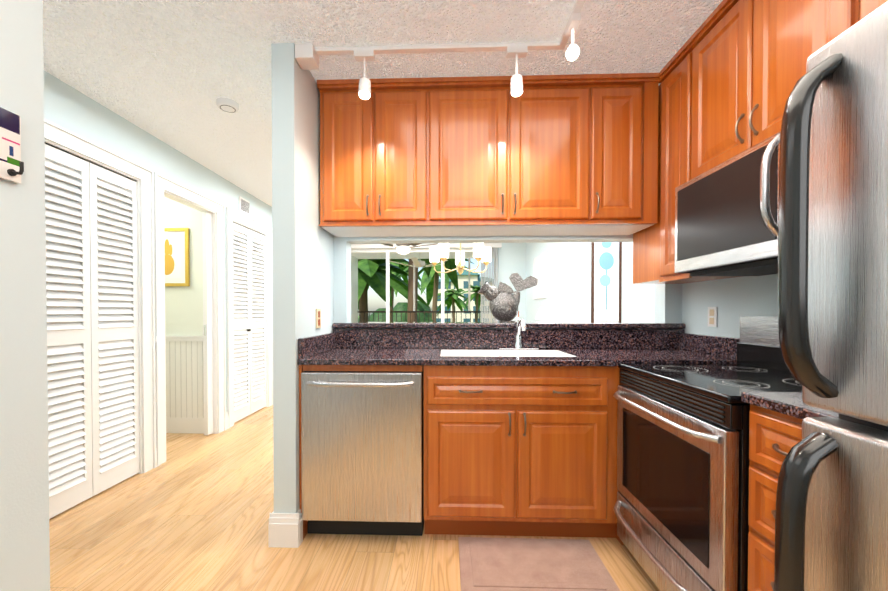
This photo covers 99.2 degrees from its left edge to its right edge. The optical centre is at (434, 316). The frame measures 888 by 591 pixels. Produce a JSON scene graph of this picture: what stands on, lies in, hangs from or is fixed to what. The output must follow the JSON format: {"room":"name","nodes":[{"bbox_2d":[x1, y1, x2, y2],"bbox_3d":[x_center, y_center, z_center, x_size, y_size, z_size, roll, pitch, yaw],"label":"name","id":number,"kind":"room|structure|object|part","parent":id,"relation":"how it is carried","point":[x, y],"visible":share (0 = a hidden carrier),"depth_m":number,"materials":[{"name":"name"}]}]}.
{"room":"kitchen","nodes":[
{"label":"kitchen","id":0,"kind":"room"},
{"bbox_2d":[0,0,49,590],"bbox_3d":[-1.095,-0.075,-0.385,0.120,2.530,2.700,0,1,2],"label":"wall","id":1,"kind":"structure","parent":0,"point":[24,521],"depth_m":0.91,"materials":[{"name":"white paint"}]},
{"bbox_2d":[0,107,23,182],"bbox_3d":[-0.973,-0.393,0.776,0.040,0.158,0.236,0,1,2],"label":"picture","id":2,"kind":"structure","parent":1,"relation":"attached to","point":[11,167],"depth_m":0.87,"materials":[{"name":"paper"}]},
{"bbox_2d":[164,197,202,335],"bbox_3d":[-3.078,-0.126,3.765,1.730,2.530,0.100,0,1,2],"label":"wall","id":3,"kind":"structure","parent":0,"point":[183,310],"depth_m":3.68,"materials":[{"name":"white paint"}]},
{"bbox_2d":[164,228,189,285],"bbox_3d":[-2.601,-0.577,3.678,0.430,0.565,0.022,0,1,2],"label":"framed picture","id":4,"kind":"object","parent":3,"relation":"attached to","point":[177,260],"visible":0.58,"depth_m":3.67,"materials":[{"name":"gold metal"}]},
{"bbox_2d":[165,336,203,433],"bbox_3d":[-3.022,0.664,3.704,1.608,0.952,0.033,0,1,2],"label":"wainscoting","id":5,"kind":"structure","parent":3,"relation":"attached to","point":[184,387],"depth_m":3.69,"materials":[{"name":"white wood"}]},
{"bbox_2d":[44,70,357,469],"bbox_3d":[-2.158,-0.128,3.904,0.100,2.530,11.200,0,1,2],"label":"wall","id":6,"kind":"structure","parent":0,"point":[71,109],"depth_m":2.79,"materials":[{"name":"white paint"}]},
{"bbox_2d":[45,142,138,518],"bbox_3d":[-2.188,0.081,2.016,0.066,2.135,1.496,0,1,2],"label":"bifold closet door","id":7,"kind":"structure","parent":6,"relation":"in","point":[92,320],"depth_m":2.38,"materials":[{"name":"white wood"}]},
{"bbox_2d":[44,119,272,473],"bbox_3d":[-2.175,0.024,2.986,0.124,2.249,3.638,0,1,2],"label":"door frame","id":8,"kind":"structure","parent":6,"relation":"attached to","point":[154,189],"depth_m":2.92,"materials":[{"name":"white wood"}]},
{"bbox_2d":[155,336,228,466],"bbox_3d":[-2.135,0.653,2.662,0.028,1.000,8.700,0,1,2],"label":"baseboard","id":9,"kind":"structure","parent":6,"relation":"attached to","point":[227,422],"depth_m":3.80,"materials":[{"name":"white wood"}]},
{"bbox_2d":[202,212,212,434],"bbox_3d":[-2.171,0.068,3.618,0.040,2.122,0.088,0,1,2],"label":"pocket door","id":10,"kind":"structure","parent":6,"relation":"in","point":[207,319],"depth_m":3.59,"materials":[{"name":"white wood"}]},
{"bbox_2d":[239,196,249,215],"bbox_3d":[-2.090,-1.216,4.158,0.014,0.160,0.200,0,1,2],"label":"air vent","id":11,"kind":"object","parent":6,"relation":"in","point":[244,206],"visible":0.96,"depth_m":4.15,"materials":[{"name":"white plastic"}]},
{"bbox_2d":[233,222,265,422],"bbox_3d":[-2.109,0.053,4.319,0.066,2.135,0.766,0,1,2],"label":"bifold closet door","id":12,"kind":"structure","parent":6,"relation":"in","point":[249,297],"depth_m":4.29,"materials":[{"name":"white wood"}]},
{"bbox_2d":[271,43,333,512],"bbox_3d":[-0.747,-0.107,2.229,0.115,2.530,0.650,0,1,2],"label":"wall","id":13,"kind":"structure","parent":0,"point":[303,261],"depth_m":1.91,"materials":[{"name":"white paint"}]},
{"bbox_2d":[268,509,302,547],"bbox_3d":[-0.746,1.075,2.294,0.155,0.165,0.790,0,1,2],"label":"baseboard","id":14,"kind":"structure","parent":13,"relation":"attached to","point":[285,530],"depth_m":1.90,"materials":[{"name":"white wood"}]},
{"bbox_2d":[316,309,320,327],"bbox_3d":[-0.684,0.010,2.234,0.008,0.115,0.070,0,1,2],"label":"outlet","id":15,"kind":"object","parent":13,"relation":"attached to","point":[318,318],"visible":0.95,"depth_m":2.22,"materials":[{"name":"beige plastic"}]},
{"bbox_2d":[49,405,659,590],"bbox_3d":[-0.439,1.168,3.860,8.200,0.060,11.400,0,1,2],"label":"floor","id":16,"kind":"structure","parent":0,"point":[193,511],"depth_m":1.93,"materials":[{"name":"brown wood"}]},
{"bbox_2d":[301,366,423,535],"bbox_3d":[-0.363,0.719,2.188,0.618,0.876,0.626,0,1,2],"label":"dishwasher","id":17,"kind":"object","parent":16,"relation":"on","point":[369,528],"depth_m":1.92,"materials":[{"name":"silver metal"}]},
{"bbox_3d":[-0.373,0.340,1.897,0.549,0.025,0.052,0,1,2],"label":"dishwasher handle","id":18,"kind":"part","parent":17,"relation":"part of","materials":[{"name":"silver metal"}]},
{"bbox_3d":[-0.372,0.666,1.935,0.618,0.761,0.028,0,1,2],"label":"dishwasher door","id":19,"kind":"part","parent":17,"relation":"part of","materials":[{"name":"silver metal"}]},
{"bbox_2d":[358,258,488,321],"bbox_3d":[-0.083,-0.194,9.400,3.666,2.527,0.050,0,1,2],"label":"railing","id":20,"kind":"object","parent":16,"relation":"on","point":[424,312],"visible":0.35,"depth_m":9.38,"materials":[{"name":"brown metal"}]},
{"bbox_2d":[458,537,619,590],"bbox_3d":[0.454,1.155,1.756,0.670,0.016,0.405,0,1,2],"label":"rug","id":21,"kind":"object","parent":16,"relation":"on","point":[508,564],"visible":1,"depth_m":1.74,"materials":[{"name":"pink fabric"}]},
{"bbox_2d":[575,366,623,544],"bbox_3d":[1.272,0.702,2.184,0.662,0.912,0.560,0,1,2],"label":"base cabinet","id":22,"kind":"object","parent":16,"relation":"on","point":[596,406],"depth_m":1.90,"materials":[{"name":"brown wood"}]},
{"bbox_2d":[298,329,739,365],"bbox_3d":[0.462,0.164,2.199,2.301,0.158,0.630,0,1,2],"label":"countertop","id":23,"kind":"structure","parent":22,"relation":"on","point":[586,347],"depth_m":2.42,"materials":[{"name":"stone"}]},
{"bbox_2d":[440,350,576,356],"bbox_3d":[0.411,0.327,2.230,0.744,0.223,0.374,0,1,2],"label":"undermount sink","id":24,"kind":"object","parent":23,"relation":"in","point":[520,353],"visible":0.08,"depth_m":2.40,"materials":[{"name":"white ceramic"}]},
{"bbox_2d":[498,311,538,348],"bbox_3d":[0.540,0.087,2.358,0.250,0.247,0.211,0,1,2],"label":"faucet","id":25,"kind":"object","parent":23,"relation":"on","point":[520,326],"visible":1,"depth_m":2.42,"materials":[{"name":"silver metal"}]},
{"bbox_2d":[614,316,801,590],"bbox_3d":[1.213,0.583,1.516,0.747,1.163,0.753,0,1,2],"label":"range","id":26,"kind":"object","parent":16,"relation":"on","point":[729,416],"depth_m":1.40,"materials":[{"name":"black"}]},
{"bbox_3d":[1.213,0.478,1.514,0.747,0.952,0.750,0,1,2],"label":"kitchen range panel","id":27,"kind":"part","parent":26,"relation":"part of","materials":[{"name":"silver metal"}]},
{"bbox_3d":[1.226,0.249,1.511,0.636,0.025,0.753,0,1,2],"label":"range top","id":28,"kind":"part","parent":26,"relation":"part of","materials":[{"name":"black glass"}]},
{"bbox_2d":[748,404,802,590],"bbox_3d":[1.234,0.717,0.967,0.673,0.913,0.338,0,1,2],"label":"base cabinet","id":29,"kind":"object","parent":16,"relation":"on","point":[775,437],"visible":0.35,"depth_m":1.07,"materials":[{"name":"brown wood"}]},
{"bbox_2d":[741,392,838,419],"bbox_3d":[1.246,0.191,0.961,0.650,0.135,0.340,0,1,2],"label":"countertop","id":30,"kind":"structure","parent":29,"relation":"on","point":[792,404],"depth_m":1.02,"materials":[{"name":"stone"}]},
{"bbox_2d":[802,1,887,590],"bbox_3d":[1.148,0.322,0.388,0.790,1.713,0.790,0,1,2],"label":"refrigerator","id":31,"kind":"object","parent":16,"relation":"on","point":[864,423],"depth_m":0.69,"materials":[{"name":"grey metal"}]},
{"bbox_2d":[774,53,842,590],"bbox_3d":[0.732,0.164,0.741,0.094,1.330,0.054,0,1,2],"label":"handle","id":32,"kind":"object","parent":31,"relation":"attached to","point":[806,456],"visible":1,"depth_m":0.72,"materials":[{"name":"black"}]},
{"bbox_3d":[0.789,0.300,0.400,0.072,1.670,0.790,0,1,2],"label":"refrigerator door","id":33,"kind":"part","parent":31,"relation":"part of","materials":[{"name":"silver metal"}]},
{"bbox_2d":[43,0,722,258],"bbox_3d":[-0.439,-1.432,3.829,8.200,0.080,11.400,0,1,2],"label":"ceiling","id":34,"kind":"structure","parent":0,"point":[169,72],"depth_m":1.91,"materials":[{"name":"white paint"}]},
{"bbox_2d":[216,97,238,112],"bbox_3d":[-1.328,-1.354,2.429,0.132,0.040,0.132,0,1,2],"label":"smoke detector","id":35,"kind":"object","parent":34,"relation":"attached to","point":[227,105],"visible":1,"depth_m":2.40,"materials":[{"name":"white plastic"}]},
{"bbox_2d":[383,243,434,254],"bbox_3d":[-0.463,-1.153,5.408,1.276,0.513,1.264,0,1,2],"label":"room ceiling fan","id":36,"kind":"object","parent":34,"relation":"hanging from","point":[403,249],"visible":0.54,"depth_m":5.38,"materials":[{"name":"white metal"}]},
{"bbox_2d":[390,253,447,267],"bbox_3d":[-0.333,-1.270,8.304,1.276,0.348,1.264,0,1,2],"label":"ceiling fan","id":37,"kind":"object","parent":34,"relation":"hanging from","point":[419,263],"visible":0.88,"depth_m":8.21,"materials":[{"name":"white plastic"}]},
{"bbox_2d":[295,0,585,69],"bbox_3d":[-0.049,-1.322,1.090,1.353,0.071,1.750,0,1,2],"label":"track rail","id":38,"kind":"object","parent":34,"relation":"attached to","point":[307,56],"visible":1,"depth_m":1.90,"materials":[{"name":"white plastic"}]},
{"bbox_2d":[354,49,374,99],"bbox_3d":[-0.354,-1.231,1.925,0.100,0.232,0.082,0,1,2],"label":"track spotlight","id":39,"kind":"object","parent":38,"relation":"attached to","point":[364,91],"visible":1,"depth_m":1.91,"materials":[{"name":"white plastic"}]},
{"bbox_2d":[506,46,527,96],"bbox_3d":[0.415,-1.231,1.898,0.100,0.232,0.082,0,1,2],"label":"track spotlight","id":40,"kind":"object","parent":38,"relation":"attached to","point":[516,80],"visible":1,"depth_m":1.88,"materials":[{"name":"white plastic"}]},
{"bbox_2d":[565,13,580,61],"bbox_3d":[0.630,-1.249,1.720,0.079,0.192,0.105,0,1,2],"label":"track spotlight","id":41,"kind":"object","parent":38,"relation":"attached to","point":[572,53],"visible":1,"depth_m":1.69,"materials":[{"name":"white plastic"}]},
{"bbox_2d":[430,243,490,274],"bbox_3d":[0.257,-0.899,3.686,0.610,0.978,0.587,0,1,2],"label":"dining chandelier","id":42,"kind":"object","parent":34,"relation":"hanging from","point":[481,252],"visible":0.75,"depth_m":3.65,"materials":[{"name":"white glass"}]},
{"bbox_2d":[390,243,525,321],"bbox_3d":[-0.166,-0.165,6.997,3.670,2.530,0.120,0,1,2],"label":"wall","id":43,"kind":"structure","parent":0,"point":[511,258],"depth_m":6.87,"materials":[{"name":"white paint"}]},
{"bbox_2d":[351,244,398,248],"bbox_3d":[-1.073,-1.274,6.894,0.858,0.077,0.086,0,1,2],"label":"vertical blinds","id":44,"kind":"object","parent":43,"relation":"attached to","point":[353,246],"depth_m":6.86,"materials":[{"name":"white plastic"}]},
{"bbox_2d":[407,244,437,247],"bbox_3d":[-0.210,-1.276,6.865,0.543,0.056,0.086,0,1,2],"label":"vertical blinds","id":45,"kind":"object","parent":43,"relation":"attached to","point":[436,245],"depth_m":6.82,"materials":[{"name":"white plastic"}]},
{"bbox_2d":[351,248,497,321],"bbox_3d":[-0.355,-0.075,7.005,3.046,2.347,0.060,0,1,2],"label":"door frame","id":46,"kind":"structure","parent":43,"relation":"attached to","point":[387,251],"depth_m":6.98,"materials":[{"name":"white"}]},
{"bbox_2d":[449,243,472,247],"bbox_3d":[0.484,-1.281,6.841,0.413,0.074,0.086,0,1,2],"label":"vertical blinds","id":47,"kind":"object","parent":43,"relation":"attached to","point":[463,245],"depth_m":6.80,"materials":[{"name":"white plastic"}]},
{"bbox_2d":[481,294,496,321],"bbox_3d":[0.988,-0.156,6.837,0.270,0.486,0.086,0,1,2],"label":"vertical blinds","id":48,"kind":"object","parent":43,"relation":"attached to","point":[484,301],"depth_m":6.84,"materials":[{"name":"white plastic"}]},
{"bbox_2d":[481,243,501,287],"bbox_3d":[1.031,-0.919,6.826,0.357,0.790,0.086,0,1,2],"label":"vertical blinds","id":49,"kind":"object","parent":43,"relation":"attached to","point":[484,279],"depth_m":6.81,"materials":[{"name":"white plastic"}]},
{"bbox_2d":[334,234,681,328],"bbox_3d":[1.262,-0.111,2.546,4.110,2.530,0.120,0,1,2],"label":"wall","id":50,"kind":"structure","parent":0,"point":[668,303],"depth_m":2.54,"materials":[{"name":"white paint"}]},
{"bbox_2d":[317,78,432,236],"bbox_3d":[-0.351,-0.958,2.364,0.638,0.828,0.328,0,1,2],"label":"upper cabinet","id":51,"kind":"object","parent":50,"relation":"attached to","point":[374,151],"depth_m":2.20,"materials":[{"name":"brown wood"}]},
{"bbox_2d":[333,322,685,328],"bbox_3d":[0.477,0.059,2.631,2.301,0.035,0.328,0,1,2],"label":"bar","id":52,"kind":"object","parent":50,"relation":"on","point":[580,325],"visible":1,"depth_m":2.47,"materials":[{"name":"black stone"}]},
{"bbox_2d":[478,273,537,321],"bbox_3d":[0.515,-0.134,2.651,0.418,0.346,0.176,0,1,2],"label":"fish sculpture","id":53,"kind":"object","parent":52,"relation":"on","point":[504,302],"visible":0.98,"depth_m":2.62,"materials":[{"name":"grey metal"}]},
{"bbox_2d":[429,74,596,236],"bbox_3d":[0.435,-0.957,2.337,0.934,0.828,0.328,0,1,2],"label":"upper cabinet","id":54,"kind":"object","parent":50,"relation":"attached to","point":[561,155],"depth_m":2.18,"materials":[{"name":"brown wood"}]},
{"bbox_2d":[577,73,660,235],"bbox_3d":[1.089,-0.957,2.315,0.376,0.828,0.328,0,1,2],"label":"upper cabinet","id":55,"kind":"object","parent":50,"relation":"attached to","point":[625,105],"depth_m":2.15,"materials":[{"name":"brown wood"}]},
{"bbox_2d":[526,242,564,321],"bbox_3d":[1.679,-0.150,5.783,0.100,2.530,2.420,0,1,2],"label":"wall","id":56,"kind":"structure","parent":0,"point":[554,300],"depth_m":5.22,"materials":[{"name":"white paint"}]},
{"bbox_2d":[533,252,546,298],"bbox_3d":[1.613,-0.605,5.775,0.028,0.660,0.750,0,1,2],"label":"picture","id":57,"kind":"object","parent":56,"relation":"attached to","point":[540,273],"visible":0.93,"depth_m":5.66},
{"bbox_2d":[565,242,654,322],"bbox_3d":[2.485,-0.135,4.495,1.800,2.530,0.100,0,1,2],"label":"wall","id":58,"kind":"structure","parent":0,"point":[637,302],"depth_m":4.46,"materials":[{"name":"white paint"}]},
{"bbox_2d":[591,242,621,321],"bbox_3d":[2.026,-0.517,4.443,0.345,1.205,0.022,0,1,2],"label":"framed picture","id":59,"kind":"object","parent":58,"relation":"attached to","point":[606,277],"visible":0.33,"depth_m":4.44,"materials":[{"name":"brown wood"}]},
{"bbox_2d":[682,274,777,337],"bbox_3d":[1.603,-0.085,0.383,0.100,2.530,4.420,0,1,2],"label":"wall","id":60,"kind":"structure","parent":0,"point":[732,300],"depth_m":2.07,"materials":[{"name":"white"}]},
{"bbox_2d":[708,307,716,326],"bbox_3d":[1.609,0.001,2.185,0.008,0.115,0.070,0,1,2],"label":"outlet","id":61,"kind":"object","parent":60,"relation":"attached to","point":[712,316],"visible":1,"depth_m":2.18,"materials":[{"name":"white plastic"}]},
{"bbox_2d":[633,0,887,283],"bbox_3d":[1.396,-0.771,1.220,0.369,1.173,2.500,0,1,2],"label":"upper cabinet","id":62,"kind":"object","parent":60,"relation":"attached to","point":[732,72],"visible":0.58,"depth_m":1.63,"materials":[{"name":"brown wood"}]},
{"bbox_2d":[675,131,780,275],"bbox_3d":[1.353,-0.413,1.498,0.474,0.440,0.746,0,1,2],"label":"over-the-range microwave","id":63,"kind":"object","parent":62,"relation":"attached to","point":[765,266],"depth_m":1.51,"materials":[{"name":"black"}]},
{"bbox_3d":[1.191,-0.422,1.503,0.019,0.422,0.746,0,1,2],"label":"front of the over-the-range microwave","id":64,"kind":"part","parent":63,"relation":"part of","materials":[{"name":"black glass"}]},
{"bbox_3d":[1.152,-0.445,1.500,0.072,0.353,0.700,0,1,2],"label":"panel of the over-the-range microwave","id":65,"kind":"part","parent":63,"relation":"part of","materials":[{"name":"black glass"}]},
{"label":"outside","id":66,"kind":"structure","parent":0,"visible":0},
{"bbox_3d":[6.960,1.932,204.649,400.000,0.100,390.400,0,1,2],"label":"lawn","id":67,"kind":"structure","parent":66,"visible":0},
{"bbox_2d":[358,301,431,321],"bbox_3d":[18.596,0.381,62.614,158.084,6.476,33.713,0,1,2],"label":"tree","id":68,"kind":"object","parent":67,"relation":"on","point":[400,306],"visible":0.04,"depth_m":65.81,"materials":[{"name":"green plant"}]},
{"bbox_2d":[358,259,432,321],"bbox_3d":[-2.245,0.754,12.287,4.909,6.967,5.107,0,1,2],"label":"palm tree","id":69,"kind":"object","parent":67,"relation":"on","point":[372,273],"visible":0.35,"depth_m":11.97,"materials":[{"name":"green plant"}]},
{"bbox_2d":[384,259,424,321],"bbox_3d":[-3.231,-0.936,30.020,5.438,9.913,6.534,0,1,2],"label":"palm tree","id":70,"kind":"object","parent":67,"relation":"on","point":[404,277],"visible":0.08,"depth_m":29.92,"materials":[{"name":"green plant"}]},
{"bbox_2d":[407,259,458,321],"bbox_3d":[-0.594,-0.271,11.597,5.455,9.031,5.420,0,1,2],"label":"palm tree","id":71,"kind":"object","parent":67,"relation":"on","point":[450,264],"visible":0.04,"depth_m":11.41,"materials":[{"name":"brown plant"}]},
{"bbox_2d":[396,259,473,321],"bbox_3d":[-0.027,-0.301,23.798,5.213,8.798,5.634,0,1,2],"label":"palm tree","id":72,"kind":"object","parent":67,"relation":"on","point":[430,284],"visible":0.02,"depth_m":23.78,"materials":[{"name":"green plant"}]},
{"bbox_2d":[431,288,471,321],"bbox_3d":[1.921,0.350,41.890,4.935,7.050,4.504,0,1,2],"label":"palm tree","id":73,"kind":"object","parent":67,"relation":"on","point":[451,296],"visible":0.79,"depth_m":41.76,"materials":[{"name":"green plant"}]},
{"bbox_2d":[432,269,491,321],"bbox_3d":[7.910,-4.264,93.917,17.900,15.000,16.900,0,1,2],"label":"building","id":74,"kind":"structure","parent":67,"relation":"on","point":[475,279],"depth_m":86.23,"materials":[{"name":"beige paint"}]},
{"bbox_2d":[462,285,480,321],"bbox_3d":[5.326,-0.029,45.724,5.035,7.712,4.745,0,1,2],"label":"palm tree","id":75,"kind":"object","parent":67,"relation":"on","point":[476,290],"visible":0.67,"depth_m":45.60,"materials":[{"name":"green plant"}]}
]}

